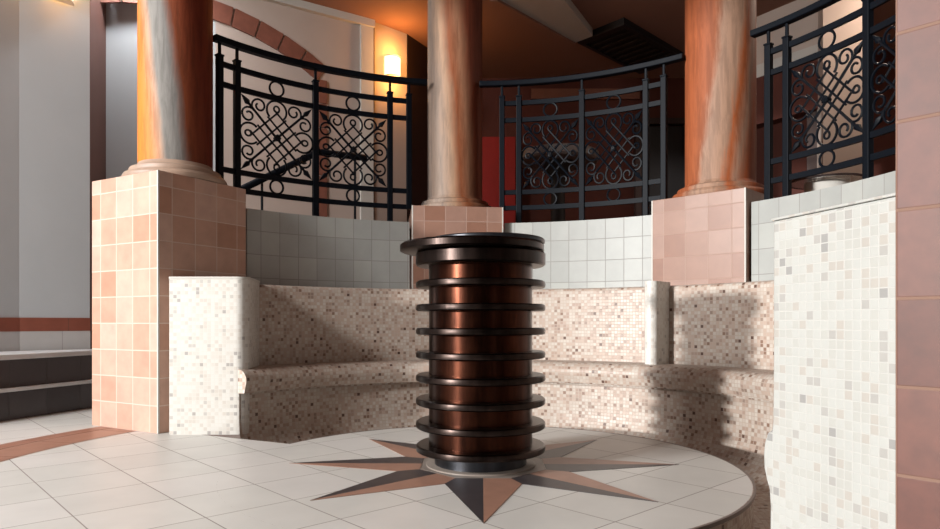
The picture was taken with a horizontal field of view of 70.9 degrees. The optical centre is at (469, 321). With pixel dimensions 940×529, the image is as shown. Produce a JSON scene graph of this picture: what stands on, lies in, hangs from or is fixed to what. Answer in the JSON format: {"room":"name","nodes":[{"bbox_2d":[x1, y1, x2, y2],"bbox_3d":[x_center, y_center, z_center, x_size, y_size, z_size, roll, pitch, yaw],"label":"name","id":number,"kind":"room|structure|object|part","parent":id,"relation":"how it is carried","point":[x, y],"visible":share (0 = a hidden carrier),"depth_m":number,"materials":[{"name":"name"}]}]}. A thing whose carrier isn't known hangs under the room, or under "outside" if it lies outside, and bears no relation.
{"room":"spa","nodes":[
{"label":"spa","id":0,"kind":"room"},
{"bbox_2d":[0,0,89,317],"bbox_3d":[-3.942,-1.350,4.996,0.399,4.100,1.932,0,0,34],"label":"wall","id":1,"kind":"structure","parent":0,"point":[45,44],"depth_m":5.41,"materials":[{"name":"grey paint"}]},
{"bbox_2d":[0,331,89,351],"bbox_3d":[-3.817,0.188,4.904,0.112,0.225,1.875,0,0,34],"label":"trim","id":2,"kind":"structure","parent":1,"relation":"attached to","point":[9,340],"depth_m":5.41,"materials":[{"name":"white tile"}]},
{"bbox_2d":[0,318,89,331],"bbox_3d":[-3.816,0.020,4.904,0.114,0.110,1.875,0,0,34],"label":"trim","id":3,"kind":"structure","parent":1,"relation":"attached to","point":[6,324],"depth_m":5.41,"materials":[{"name":"brown tile"}]},
{"bbox_2d":[55,0,73,5],"bbox_3d":[-3.382,-2.800,5.422,0.256,0.280,0.128,0,0,-45],"label":"wall lamp","id":4,"kind":"object","parent":1,"relation":"attached to","point":[69,2],"visible":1,"depth_m":5.48,"materials":[{"name":"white glass"}]},
{"bbox_2d":[90,0,105,348],"bbox_3d":[-3.387,-1.350,5.916,0.100,4.100,0.564,0,0,-17],"label":"trim","id":5,"kind":"structure","parent":1,"relation":"attached to","point":[97,10],"depth_m":5.87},
{"bbox_2d":[106,0,214,178],"bbox_3d":[-3.003,-1.350,6.449,0.960,4.100,0.150,0,0,-22],"label":"wall","id":6,"kind":"structure","parent":0,"point":[121,18],"depth_m":6.25,"materials":[{"name":"grey paint"}]},
{"bbox_2d":[215,0,359,218],"bbox_3d":[-1.856,-1.350,7.083,1.700,4.100,0.150,0,0,-33],"label":"wall","id":7,"kind":"structure","parent":0,"point":[333,42],"depth_m":6.99,"materials":[{"name":"paint"}]},
{"bbox_2d":[100,0,326,216],"bbox_3d":[-2.894,-2.006,6.320,3.173,2.400,0.030,0,0,-33],"label":"trim","id":8,"kind":"structure","parent":7,"relation":"attached to","point":[246,23],"depth_m":6.86,"materials":[{"name":"brown stone"}]},
{"bbox_2d":[263,0,374,27],"bbox_3d":[-1.799,-3.360,6.995,1.700,0.080,0.060,0,0,-33],"label":"trim","id":9,"kind":"structure","parent":7,"relation":"attached to","point":[302,5],"depth_m":7.13,"materials":[{"name":"beige paint"}]},
{"bbox_2d":[360,25,373,219],"bbox_3d":[-1.165,-2.100,7.425,0.150,2.600,0.050,0,0,-33],"label":"trim","id":10,"kind":"structure","parent":7,"relation":"attached to","point":[366,32],"depth_m":7.41,"materials":[{"name":"beige paint"}]},
{"bbox_2d":[246,208,409,288],"bbox_3d":[-1.129,-0.548,5.254,1.398,0.564,0.255,0,0,-31],"label":"wall","id":11,"kind":"structure","parent":0,"point":[286,249],"depth_m":5.21,"materials":[{"name":"white tile"}]},
{"bbox_2d":[213,34,426,220],"bbox_3d":[-1.141,-1.444,5.236,1.733,1.226,0.214,0,0,-31],"label":"railing","id":12,"kind":"object","parent":11,"relation":"on","point":[236,67],"visible":0.99,"depth_m":5.23,"materials":[{"name":"metal"}]},
{"bbox_3d":[-1.805,-1.486,4.756,0.052,1.067,0.052,0,0,39],"label":"post","id":13,"kind":"part","parent":12,"relation":"part of","materials":[{"name":"metal"}]},
{"bbox_3d":[-1.716,-1.425,4.860,0.052,1.189,0.052,0,0,42],"label":"post","id":14,"kind":"part","parent":12,"relation":"part of","materials":[{"name":"metal"}]},
{"bbox_3d":[-1.484,-1.413,5.075,0.602,0.591,0.040,0,0,-40],"label":"scroll panel","id":15,"kind":"part","parent":12,"relation":"part of","materials":[{"name":"metal"}]},
{"bbox_3d":[-1.194,-1.105,5.220,1.537,0.038,0.147,0,0,-33],"label":"rail","id":16,"kind":"part","parent":12,"relation":"part of","materials":[{"name":"metal"}]},
{"bbox_3d":[-1.194,-1.720,5.220,1.537,0.038,0.147,0,0,-33],"label":"rail","id":17,"kind":"part","parent":12,"relation":"part of","materials":[{"name":"metal"}]},
{"bbox_3d":[-1.194,-1.865,5.220,1.537,0.038,0.147,0,0,-33],"label":"rail","id":18,"kind":"part","parent":12,"relation":"part of","materials":[{"name":"metal"}]},
{"bbox_3d":[-1.233,-1.425,5.269,0.052,1.189,0.052,0,0,-33],"label":"post","id":19,"kind":"part","parent":12,"relation":"part of","materials":[{"name":"metal"}]},
{"bbox_3d":[-1.141,-2.035,5.236,1.733,0.044,0.214,0,0,-31],"label":"handrail","id":20,"kind":"part","parent":12,"relation":"part of","materials":[{"name":"metal"}]},
{"bbox_3d":[-1.194,-0.972,5.220,1.537,0.038,0.147,0,0,-33],"label":"rail","id":21,"kind":"part","parent":12,"relation":"part of","materials":[{"name":"metal"}]},
{"bbox_3d":[-0.959,-1.413,5.415,0.591,0.590,0.039,0,0,-25],"label":"scroll panel","id":22,"kind":"part","parent":12,"relation":"part of","materials":[{"name":"metal"}]},
{"bbox_3d":[-0.671,-1.425,5.535,0.052,1.189,0.052,0,0,-18],"label":"post","id":23,"kind":"part","parent":12,"relation":"part of","materials":[{"name":"metal"}]},
{"bbox_3d":[-0.516,-1.486,5.579,0.052,1.067,0.052,0,0,-14],"label":"post","id":24,"kind":"part","parent":12,"relation":"part of","materials":[{"name":"metal"}]},
{"bbox_2d":[0,408,752,528],"bbox_3d":[-2.393,0.700,2.795,13.085,0.001,17.089,0,0,0],"label":"floor","id":25,"kind":"structure","parent":0,"point":[136,479],"depth_m":2.77,"materials":[{"name":"tile"}]},
{"bbox_2d":[0,349,91,420],"bbox_3d":[-3.451,0.465,4.764,0.719,0.469,1.907,0,0,30],"label":"steps","id":26,"kind":"structure","parent":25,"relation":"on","point":[38,382],"depth_m":4.97,"materials":[{"name":"stone"}]},
{"bbox_3d":[-3.457,0.249,4.765,0.708,0.038,1.898,0,0,30],"label":"seat","id":27,"kind":"part","parent":26,"relation":"part of","materials":[{"name":"grey stone"}]},
{"bbox_2d":[0,426,133,461],"bbox_3d":[-2.137,0.698,2.857,1.177,0.001,3.362,0,0,0],"label":"trim","id":28,"kind":"structure","parent":25,"relation":"on","point":[15,449],"depth_m":3.86,"materials":[{"name":"tile"}]},
{"bbox_2d":[92,170,245,433],"bbox_3d":[-2.083,-0.126,4.601,0.702,1.652,0.702,0,0,29],"label":"pedestal","id":29,"kind":"object","parent":25,"relation":"on","point":[149,228],"visible":0.75,"depth_m":4.30,"materials":[{"name":"tile"}]},
{"bbox_3d":[-1.951,-0.126,4.130,0.010,1.650,0.010,0,0,29],"label":"corner trim","id":30,"kind":"part","parent":29,"relation":"part of","materials":[{"name":"tile"}]},
{"bbox_2d":[121,0,226,184],"bbox_3d":[-2.045,-2.175,4.590,0.672,2.446,0.672,0,0,0],"label":"column","id":31,"kind":"structure","parent":29,"relation":"on","point":[175,37],"depth_m":4.38,"materials":[{"name":"stone"}]},
{"bbox_2d":[292,439,678,522],"bbox_3d":[0.064,0.698,3.250,1.774,0.002,1.774,0,0,24],"label":"medallion","id":32,"kind":"object","parent":25,"relation":"on","point":[483,495],"visible":0.72,"depth_m":2.96,"materials":[{"name":"stone"}]},
{"bbox_2d":[400,232,545,475],"bbox_3d":[0.014,0.146,3.240,0.712,1.102,0.704,0,0,0],"label":"pedestal","id":33,"kind":"object","parent":32,"relation":"on","point":[480,401],"visible":1,"depth_m":3.01,"materials":[{"name":"dark cast iron"},{"name":"copper"},{"name":"grey stone"}]},
{"bbox_3d":[0.010,-0.360,3.240,0.704,0.041,0.704,0,0,0],"label":"lid plate","id":34,"kind":"part","parent":33,"relation":"part of","materials":[{"name":"metal"}]},
{"bbox_3d":[0.052,0.694,3.250,0.536,0.007,0.536,0,0,0],"label":"floor plate","id":35,"kind":"part","parent":33,"relation":"part of","materials":[{"name":"metal"}]},
{"bbox_3d":[0.082,-0.393,3.250,0.570,0.024,0.570,0,0,0],"label":"lid","id":36,"kind":"part","parent":33,"relation":"part of","materials":[{"name":"metal"}]},
{"bbox_2d":[896,0,939,528],"bbox_3d":[1.225,-0.126,1.093,0.710,1.652,0.710,0,0,-41],"label":"tiled pillar","id":37,"kind":"structure","parent":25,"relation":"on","point":[917,21],"depth_m":1.10,"materials":[{"name":"tile"}]},
{"bbox_2d":[374,22,406,221],"bbox_3d":[-0.963,-2.100,7.690,0.456,2.600,0.150,0,0,-43],"label":"wall niche","id":38,"kind":"object","parent":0,"point":[387,40],"visible":0.43,"depth_m":7.66,"materials":[{"name":"paint"}]},
{"bbox_2d":[384,54,400,76],"bbox_3d":[-0.867,-2.930,7.572,0.216,0.235,0.108,0,0,-41],"label":"wall lamp","id":39,"kind":"object","parent":38,"relation":"attached to","point":[392,61],"visible":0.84,"depth_m":7.52,"materials":[{"name":"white glass"}]},
{"bbox_2d":[407,34,427,221],"bbox_3d":[-0.502,-2.100,8.512,0.230,2.600,1.500,0,0,21],"label":"wall","id":40,"kind":"structure","parent":0,"point":[417,53],"depth_m":8.01,"materials":[{"name":"brown paint"}]},
{"bbox_2d":[221,474,770,528],"bbox_3d":[0.491,0.920,3.683,3.560,0.040,2.343,0,0,45],"label":"floor","id":41,"kind":"structure","parent":0,"point":[762,504],"depth_m":3.13,"materials":[{"name":"tile"}]},
{"bbox_2d":[300,430,753,528],"bbox_3d":[0.359,0.800,3.550,2.462,0.200,1.621,0,0,45],"label":"platform riser","id":42,"kind":"object","parent":41,"relation":"on","point":[745,520],"visible":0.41,"depth_m":2.51,"materials":[{"name":"stone"}]},
{"bbox_2d":[289,427,755,528],"bbox_3d":[0.360,0.707,3.551,2.468,0.015,1.625,0,0,45],"label":"trim","id":43,"kind":"structure","parent":42,"relation":"attached to","point":[748,504],"depth_m":2.55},
{"bbox_2d":[169,193,895,528],"bbox_3d":[0.621,0.307,3.816,4.680,1.185,3.093,0,0,45],"label":"bench","id":44,"kind":"object","parent":41,"relation":"on","point":[789,380],"visible":0.84,"depth_m":4.11,"materials":[{"name":"beige tile"}]},
{"bbox_2d":[409,205,502,288],"bbox_3d":[-0.145,-0.609,5.784,0.756,0.686,0.722,0,0,-7],"label":"pedestal","id":45,"kind":"object","parent":44,"relation":"on","point":[425,221],"visible":0.44,"depth_m":5.42,"materials":[{"name":"pink tile"}]},
{"bbox_3d":[-0.470,-0.609,5.384,0.010,0.684,0.010,0,0,-7],"label":"corner trim","id":46,"kind":"part","parent":45,"relation":"part of","materials":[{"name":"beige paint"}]},
{"bbox_2d":[421,0,490,206],"bbox_3d":[-0.132,-2.175,5.800,0.672,2.446,0.672,0,0,0],"label":"column","id":47,"kind":"structure","parent":45,"relation":"on","point":[454,26],"depth_m":5.59,"materials":[{"name":"beige stone"}]},
{"bbox_3d":[0.587,0.369,3.755,2.607,0.149,4.060,0,0,-44],"label":"seat","id":48,"kind":"part","parent":44,"relation":"part of","materials":[{"name":"tile"}]},
{"bbox_3d":[0.801,0.018,3.839,2.792,0.563,4.680,0,0,-39],"label":"backrest","id":49,"kind":"part","parent":44,"relation":"part of","materials":[{"name":"tile"}]},
{"bbox_3d":[1.322,0.007,4.673,0.092,0.585,0.241,0,0,41],"label":"divider post","id":50,"kind":"part","parent":44,"relation":"part of","materials":[{"name":"tile"}]},
{"bbox_2d":[651,187,773,285],"bbox_3d":[1.889,-0.597,5.040,0.718,0.661,0.702,0,0,45],"label":"pedestal","id":51,"kind":"object","parent":44,"relation":"on","point":[705,238],"visible":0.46,"depth_m":4.75,"materials":[{"name":"pink tile"}]},
{"bbox_3d":[1.394,-0.597,5.044,0.010,0.659,0.010,0,0,45],"label":"corner trim","id":52,"kind":"part","parent":51,"relation":"part of","materials":[{"name":"white tile"}]},
{"bbox_2d":[672,0,763,197],"bbox_3d":[1.915,-2.163,5.055,0.717,2.470,0.717,0,0,0],"label":"column","id":53,"kind":"structure","parent":51,"relation":"on","point":[720,50],"depth_m":4.83,"materials":[{"name":"orange stone"}]},
{"bbox_3d":[1.896,-0.597,4.545,0.010,0.659,0.010,0,0,45],"label":"corner trim","id":54,"kind":"part","parent":51,"relation":"part of","materials":[{"name":"white tile"}]},
{"bbox_2d":[504,215,650,288],"bbox_3d":[0.899,-0.548,5.435,1.300,0.564,0.242,0,0,21],"label":"wall","id":55,"kind":"structure","parent":0,"point":[612,252],"depth_m":5.35,"materials":[{"name":"white tile"}]},
{"bbox_2d":[479,53,684,222],"bbox_3d":[0.887,-1.444,5.427,1.684,1.226,0.206,0,0,21],"label":"railing","id":56,"kind":"object","parent":55,"relation":"on","point":[519,120],"visible":0.99,"depth_m":5.46,"materials":[{"name":"metal"}]},
{"bbox_3d":[0.274,-1.486,5.641,0.052,1.067,0.052,0,0,5],"label":"post","id":57,"kind":"part","parent":56,"relation":"part of","materials":[{"name":"metal"}]},
{"bbox_3d":[0.417,-1.425,5.624,0.052,1.189,0.052,0,0,8],"label":"post","id":58,"kind":"part","parent":56,"relation":"part of","materials":[{"name":"metal"}]},
{"bbox_3d":[0.677,-1.413,5.565,0.500,0.589,0.036,0,0,15],"label":"scroll panel","id":59,"kind":"part","parent":56,"relation":"part of","materials":[{"name":"metal"}]},
{"bbox_3d":[0.912,-0.972,5.445,1.339,0.038,0.116,0,0,21],"label":"rail","id":60,"kind":"part","parent":56,"relation":"part of","materials":[{"name":"metal"}]},
{"bbox_3d":[0.931,-1.425,5.488,0.052,1.189,0.052,0,0,21],"label":"post","id":61,"kind":"part","parent":56,"relation":"part of","materials":[{"name":"metal"}]},
{"bbox_3d":[0.887,-2.035,5.427,1.684,0.044,0.206,0,0,21],"label":"handrail","id":62,"kind":"part","parent":56,"relation":"part of","materials":[{"name":"metal"}]},
{"bbox_3d":[0.912,-1.105,5.445,1.339,0.038,0.116,0,0,21],"label":"rail","id":63,"kind":"part","parent":56,"relation":"part of","materials":[{"name":"metal"}]},
{"bbox_3d":[0.912,-1.720,5.445,1.339,0.038,0.116,0,0,21],"label":"rail","id":64,"kind":"part","parent":56,"relation":"part of","materials":[{"name":"metal"}]},
{"bbox_3d":[0.912,-1.865,5.445,1.339,0.038,0.116,0,0,21],"label":"rail","id":65,"kind":"part","parent":56,"relation":"part of","materials":[{"name":"metal"}]},
{"bbox_3d":[1.170,-1.413,5.374,0.496,0.590,0.036,0,0,27],"label":"scroll panel","id":66,"kind":"part","parent":56,"relation":"part of","materials":[{"name":"metal"}]},
{"bbox_3d":[1.399,-1.425,5.245,0.052,1.189,0.052,0,0,34],"label":"post","id":67,"kind":"part","parent":56,"relation":"part of","materials":[{"name":"metal"}]},
{"bbox_3d":[1.517,-1.474,5.160,0.052,1.092,0.052,0,0,37],"label":"post","id":68,"kind":"part","parent":56,"relation":"part of","materials":[{"name":"metal"}]},
{"bbox_2d":[303,0,895,77],"bbox_3d":[0.600,-3.460,4.700,12.000,0.120,10.400,0,0,0],"label":"ceiling","id":69,"kind":"structure","parent":0,"point":[512,47],"depth_m":7.65,"materials":[{"name":"paint"}]},
{"bbox_2d":[501,0,592,42],"bbox_3d":[0.949,-3.354,7.118,0.496,0.088,1.444,0,0,42],"label":"ceiling beam","id":70,"kind":"structure","parent":69,"relation":"attached to","point":[563,17],"depth_m":7.15,"materials":[{"name":"beige paint"}]},
{"bbox_2d":[490,0,574,45],"bbox_3d":[0.723,-3.341,7.287,0.064,0.113,1.498,0,0,42],"label":"trim","id":71,"kind":"structure","parent":70,"relation":"attached to","point":[500,3],"depth_m":7.24,"materials":[{"name":"paint"}]},
{"bbox_2d":[578,17,683,73],"bbox_3d":[1.994,-3.357,8.095,1.427,0.084,0.656,0,0,-45],"label":"ceiling vent","id":72,"kind":"object","parent":69,"relation":"in","point":[621,41],"visible":0.86,"depth_m":7.93,"materials":[{"name":"black metal"}]},
{"bbox_2d":[482,48,895,222],"bbox_3d":[3.208,-2.100,8.862,7.053,2.600,0.948,0,0,13],"label":"wall","id":73,"kind":"structure","parent":0,"point":[676,86],"depth_m":9.20,"materials":[{"name":"red paint"}]},
{"bbox_2d":[531,89,639,99],"bbox_3d":[1.600,-3.160,9.160,1.500,0.140,0.060,0,0,0],"label":"trim","id":74,"kind":"structure","parent":73,"relation":"attached to","point":[535,93],"depth_m":9.13,"materials":[{"name":"paint"}]},
{"bbox_2d":[634,118,684,216],"bbox_3d":[2.660,-1.805,9.130,0.760,2.010,0.100,0,0,0],"label":"doorway","id":75,"kind":"structure","parent":73,"relation":"in","point":[676,135],"depth_m":9.12,"materials":[{"name":"brown wood"}]},
{"bbox_2d":[756,0,817,64],"bbox_3d":[3.448,-3.130,7.120,0.161,0.540,0.905,0,0,-34],"label":"wall","id":76,"kind":"structure","parent":0,"point":[806,25],"depth_m":7.05,"materials":[{"name":"paint"}]},
{"bbox_2d":[756,44,817,77],"bbox_3d":[3.473,-2.790,7.150,0.236,0.140,0.926,0,0,-34],"label":"trim","id":77,"kind":"structure","parent":76,"relation":"attached to","point":[777,62],"depth_m":7.00,"materials":[{"name":"beige paint"}]},
{"bbox_2d":[756,59,817,128],"bbox_3d":[3.448,-2.460,7.120,0.161,0.520,0.905,0,0,-34],"label":"lintel","id":78,"kind":"object","parent":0,"point":[777,79],"depth_m":7.12,"materials":[{"name":"red paint"}]},
{"bbox_2d":[751,171,895,281],"bbox_3d":[2.190,-0.548,3.120,0.660,0.564,3.063,0,0,4],"label":"wall","id":79,"kind":"structure","parent":0,"point":[763,211],"depth_m":4.34,"materials":[{"name":"white tile"}]},
{"bbox_2d":[750,0,895,199],"bbox_3d":[2.299,-1.444,3.905,0.201,1.226,1.661,0,0,-16],"label":"railing","id":80,"kind":"object","parent":79,"relation":"on","point":[869,29],"visible":0.8,"depth_m":4.19,"materials":[{"name":"metal"}]},
{"bbox_3d":[2.068,-1.425,4.571,0.052,1.189,0.052,0,0,-33],"label":"post","id":81,"kind":"part","parent":80,"relation":"part of","materials":[{"name":"metal"}]},
{"bbox_3d":[2.140,-1.425,4.455,0.052,1.189,0.052,0,0,-30],"label":"post","id":82,"kind":"part","parent":80,"relation":"part of","materials":[{"name":"metal"}]},
{"bbox_3d":[2.299,-2.035,3.905,0.201,0.044,1.661,0,0,-16],"label":"handrail","id":83,"kind":"part","parent":80,"relation":"part of","materials":[{"name":"metal"}]},
{"bbox_3d":[2.264,-1.413,4.195,0.036,0.590,0.546,0,0,-23],"label":"scroll panel","id":84,"kind":"part","parent":80,"relation":"part of","materials":[{"name":"metal"}]},
{"bbox_3d":[2.317,-1.865,3.910,0.127,0.038,1.414,0,0,-16],"label":"rail","id":85,"kind":"part","parent":80,"relation":"part of","materials":[{"name":"metal"}]},
{"bbox_3d":[2.317,-0.972,3.910,0.127,0.038,1.414,0,0,-16],"label":"rail","id":86,"kind":"part","parent":80,"relation":"part of","materials":[{"name":"metal"}]},
{"bbox_3d":[2.317,-1.105,3.910,0.127,0.038,1.414,0,0,-16],"label":"rail","id":87,"kind":"part","parent":80,"relation":"part of","materials":[{"name":"metal"}]},
{"bbox_3d":[2.317,-1.720,3.910,0.127,0.038,1.414,0,0,-16],"label":"rail","id":88,"kind":"part","parent":80,"relation":"part of","materials":[{"name":"metal"}]},
{"bbox_3d":[2.367,-1.425,3.925,0.052,1.189,0.052,0,0,-16],"label":"post","id":89,"kind":"part","parent":80,"relation":"part of","materials":[{"name":"metal"}]},
{"bbox_3d":[2.426,-1.413,3.643,0.036,0.590,0.546,0,0,-9],"label":"scroll panel","id":90,"kind":"part","parent":80,"relation":"part of","materials":[{"name":"metal"}]},
{"bbox_2d":[817,0,861,174],"bbox_3d":[3.700,-2.100,6.550,0.402,2.599,0.593,0,0,22],"label":"column","id":91,"kind":"structure","parent":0,"point":[842,8],"depth_m":6.32,"materials":[{"name":"paint"}]},
{"bbox_2d":[807,111,816,169],"bbox_3d":[3.648,-1.500,6.975,0.155,1.399,0.314,0,0,27],"label":"trim","id":92,"kind":"structure","parent":91,"relation":"attached to","point":[811,160],"depth_m":6.91,"materials":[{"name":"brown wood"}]},
{"bbox_3d":[2.050,-0.730,5.425,9.100,0.140,7.850,0,0,0],"label":"floor","id":93,"kind":"structure","parent":0,"visible":0},
{"bbox_2d":[241,149,366,218],"bbox_3d":[-1.582,-1.237,6.234,1.312,0.872,0.095,0,0,-33],"label":"stair handrail","id":94,"kind":"object","parent":93,"relation":"on","point":[255,182],"visible":0.4,"depth_m":6.18,"materials":[{"name":"metal"}]},
{"bbox_2d":[482,137,514,228],"bbox_3d":[0.300,-1.650,8.900,0.620,1.680,0.050,0,0,0],"label":"panel","id":95,"kind":"object","parent":93,"relation":"on","point":[490,145],"visible":0.43,"depth_m":8.88,"materials":[{"name":"paint"}]},
{"bbox_2d":[522,143,598,221],"bbox_3d":[0.920,-1.280,6.900,0.840,0.959,0.840,0,0,0],"label":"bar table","id":96,"kind":"object","parent":93,"relation":"on","point":[557,215],"visible":0.37,"depth_m":6.80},
{"bbox_2d":[792,173,861,192],"bbox_3d":[2.975,-0.989,5.500,0.596,0.377,0.596,0,0,0],"label":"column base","id":97,"kind":"object","parent":93,"relation":"on","point":[816,182],"visible":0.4,"depth_m":5.35,"materials":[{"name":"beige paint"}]}
]}

